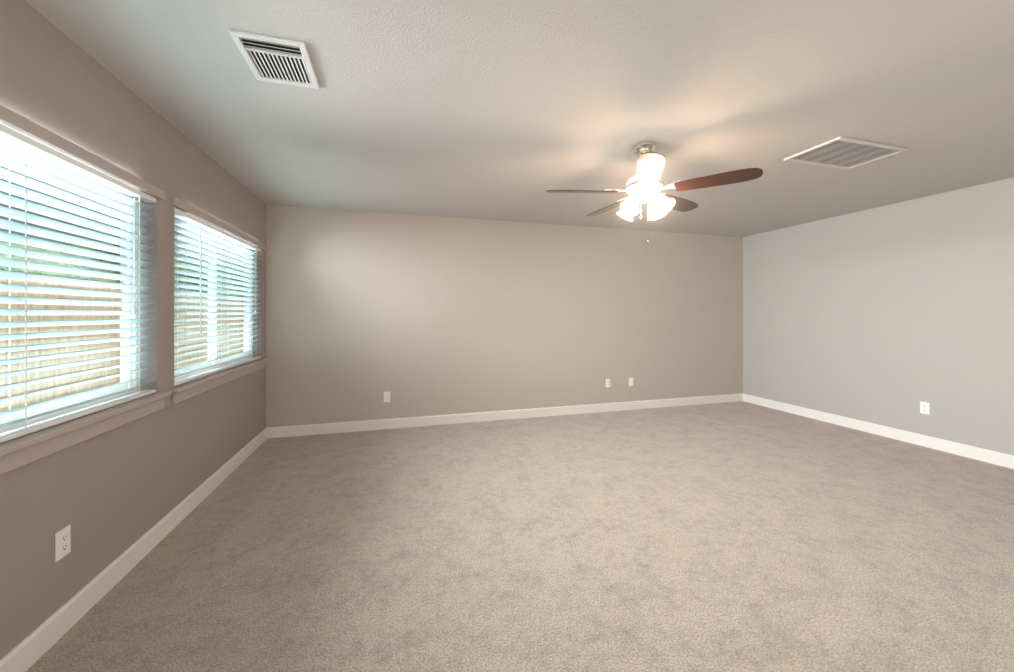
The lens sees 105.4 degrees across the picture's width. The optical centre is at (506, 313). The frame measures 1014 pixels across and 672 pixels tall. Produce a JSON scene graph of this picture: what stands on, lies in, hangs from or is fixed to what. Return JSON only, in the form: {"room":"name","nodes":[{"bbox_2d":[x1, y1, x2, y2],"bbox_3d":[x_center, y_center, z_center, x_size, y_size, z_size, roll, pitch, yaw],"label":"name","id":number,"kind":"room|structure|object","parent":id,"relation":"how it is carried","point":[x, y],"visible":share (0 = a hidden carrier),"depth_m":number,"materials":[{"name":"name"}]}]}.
{"room":"empty living room","nodes":[
{"label":"empty living room","id":0,"kind":"room"},
{"bbox_2d":[0,0,265,659],"bbox_3d":[-1.828,0.075,1.355,0.160,2.440,5.514,0,0,-16],"label":"wall","id":1,"kind":"structure","parent":0,"point":[110,496],"depth_m":1.88,"materials":[{"name":"grey paint"}]},
{"bbox_2d":[55,525,70,561],"bbox_3d":[-1.802,0.930,1.568,0.008,0.115,0.070,0,0,-16],"label":"electrical outlet","id":2,"kind":"object","parent":1,"relation":"attached to","point":[62,542],"visible":1,"depth_m":1.56,"materials":[{"name":"white plastic"}]},
{"bbox_2d":[0,138,138,433],"bbox_3d":[-1.875,-0.105,1.391,0.070,1.110,1.610,0,0,-16],"label":"window","id":3,"kind":"structure","parent":1,"relation":"in","point":[20,414],"depth_m":1.78,"materials":[{"name":"white plastic"}]},
{"bbox_2d":[0,123,155,442],"bbox_3d":[-1.782,-0.106,1.418,0.075,1.100,1.598,0,0,-16],"label":"window blind","id":4,"kind":"object","parent":3,"relation":"attached to","point":[10,136],"visible":1,"depth_m":1.62,"materials":[{"name":"grey plastic"}]},
{"bbox_2d":[0,105,171,474],"bbox_3d":[-1.772,-0.081,1.421,0.105,1.252,1.710,0,0,-16],"label":"trim","id":5,"kind":"structure","parent":1,"relation":"attached to","point":[17,452],"depth_m":1.59,"materials":[{"name":"grey paint"}]},
{"bbox_2d":[0,428,267,671],"bbox_3d":[-1.746,1.240,1.381,0.014,0.110,5.460,0,0,-16],"label":"baseboard","id":6,"kind":"structure","parent":1,"relation":"attached to","point":[28,651],"depth_m":1.79,"materials":[{"name":"white wood"}]},
{"bbox_2d":[174,215,252,380],"bbox_3d":[-2.367,-0.105,3.102,0.070,1.110,1.610,0,0,-16],"label":"window","id":7,"kind":"structure","parent":1,"relation":"in","point":[195,367],"depth_m":3.09,"materials":[{"name":"white plastic"}]},
{"bbox_2d":[174,207,260,385],"bbox_3d":[-2.273,-0.106,3.129,0.075,1.100,1.598,0,0,-16],"label":"window blind","id":8,"kind":"object","parent":7,"relation":"attached to","point":[185,228],"visible":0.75,"depth_m":2.89,"materials":[{"name":"grey plastic"}]},
{"bbox_2d":[170,197,267,403],"bbox_3d":[-2.264,-0.081,3.131,0.105,1.252,1.710,0,0,-16],"label":"trim","id":9,"kind":"structure","parent":1,"relation":"attached to","point":[186,390],"depth_m":2.81,"materials":[{"name":"grey paint"}]},
{"bbox_2d":[266,204,742,427],"bbox_3d":[0.479,0.075,4.970,6.594,2.440,0.160,0,0,-16],"label":"wall","id":10,"kind":"structure","parent":0,"point":[419,315],"depth_m":4.67,"materials":[{"name":"beige paint"}]},
{"bbox_2d":[384,392,389,401],"bbox_3d":[-1.354,0.935,4.355,0.070,0.115,0.008,0,0,-16],"label":"electrical outlet","id":11,"kind":"object","parent":10,"relation":"attached to","point":[386,396],"visible":1,"depth_m":4.35,"materials":[{"name":"white plastic"}]},
{"bbox_2d":[268,393,743,437],"bbox_3d":[0.503,1.240,4.886,6.274,0.110,0.014,0,0,-16],"label":"baseboard","id":12,"kind":"structure","parent":10,"relation":"attached to","point":[339,427],"depth_m":4.66,"materials":[{"name":"white wood"}]},
{"bbox_2d":[606,379,609,386],"bbox_3d":[1.345,0.918,5.131,0.070,0.115,0.008,0,0,-16],"label":"electrical outlet","id":13,"kind":"object","parent":10,"relation":"attached to","point":[607,382],"visible":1,"depth_m":5.13,"materials":[{"name":"white plastic"}]},
{"bbox_2d":[629,378,632,385],"bbox_3d":[1.683,0.920,5.225,0.070,0.115,0.014,0,0,-16],"label":"electrical outlet","id":14,"kind":"object","parent":10,"relation":"attached to","point":[630,381],"visible":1,"depth_m":5.22,"materials":[{"name":"white plastic"}]},
{"bbox_2d":[25,0,1013,236],"bbox_3d":[1.263,-1.205,2.243,6.594,0.120,5.834,0,0,-16],"label":"ceiling","id":15,"kind":"structure","parent":0,"point":[509,110],"depth_m":2.05,"materials":[{"name":"grey paint"}]},
{"bbox_2d":[228,29,319,88],"bbox_3d":[-1.031,-1.139,1.748,0.280,0.017,0.340,0,0,-16],"label":"ceiling vent","id":16,"kind":"object","parent":15,"relation":"in","point":[281,60],"visible":1,"depth_m":1.72,"materials":[{"name":"white metal"}]},
{"bbox_2d":[546,141,762,244],"bbox_3d":[0.912,-0.805,2.671,1.291,0.680,1.257,0,0,-16],"label":"fan","id":17,"kind":"object","parent":15,"relation":"hanging from","point":[645,184],"visible":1,"depth_m":2.53,"materials":[{"name":"brown wood"}]},
{"bbox_2d":[784,137,908,169],"bbox_3d":[2.409,-1.137,2.758,0.660,0.016,0.380,0,0,-16],"label":"ceiling vent","id":18,"kind":"object","parent":15,"relation":"in","point":[843,153],"visible":1,"depth_m":2.74,"materials":[{"name":"white metal"}]},
{"bbox_2d":[26,401,1013,671],"bbox_3d":[1.263,1.345,2.243,6.594,0.100,5.834,0,0,-16],"label":"floor","id":19,"kind":"structure","parent":0,"point":[732,537],"depth_m":2.05,"materials":[{"name":"beige carpet"}]},
{"bbox_2d":[743,177,1013,454],"bbox_3d":[4.355,0.075,3.132,0.160,2.440,5.514,0,0,-16],"label":"wall","id":20,"kind":"structure","parent":0,"point":[893,315],"depth_m":3.99,"materials":[{"name":"grey paint"}]},
{"bbox_2d":[744,394,1013,468],"bbox_3d":[4.271,1.240,3.111,0.014,0.110,5.460,0,0,-16],"label":"baseboard","id":21,"kind":"structure","parent":20,"relation":"attached to","point":[989,456],"depth_m":3.97,"materials":[{"name":"white wood"}]},
{"bbox_2d":[920,401,929,414],"bbox_3d":[4.083,0.919,3.773,0.008,0.115,0.070,0,0,-16],"label":"electrical outlet","id":22,"kind":"object","parent":20,"relation":"attached to","point":[924,407],"visible":1,"depth_m":3.77,"materials":[{"name":"white plastic"}]},
{"label":"outside","id":23,"kind":"structure","parent":0,"visible":0},
{"bbox_3d":[-14.996,1.695,4.013,23.600,0.100,40.000,0,0,-16],"label":"ground","id":24,"kind":"structure","parent":23,"visible":0},
{"bbox_2d":[0,278,243,411],"bbox_3d":[-6.455,0.573,6.442,0.059,2.145,32.088,0,0,-16],"label":"fence","id":25,"kind":"object","parent":24,"relation":"on","point":[52,351],"depth_m":5.46,"materials":[{"name":"brown wood"}]},
{"bbox_2d":[0,241,243,296],"bbox_3d":[-10.038,-0.308,7.831,4.348,3.905,31.252,0,0,-16],"label":"trees","id":26,"kind":"object","parent":24,"relation":"on","point":[60,264],"depth_m":9.99,"materials":[{"name":"green plant"}]}
]}

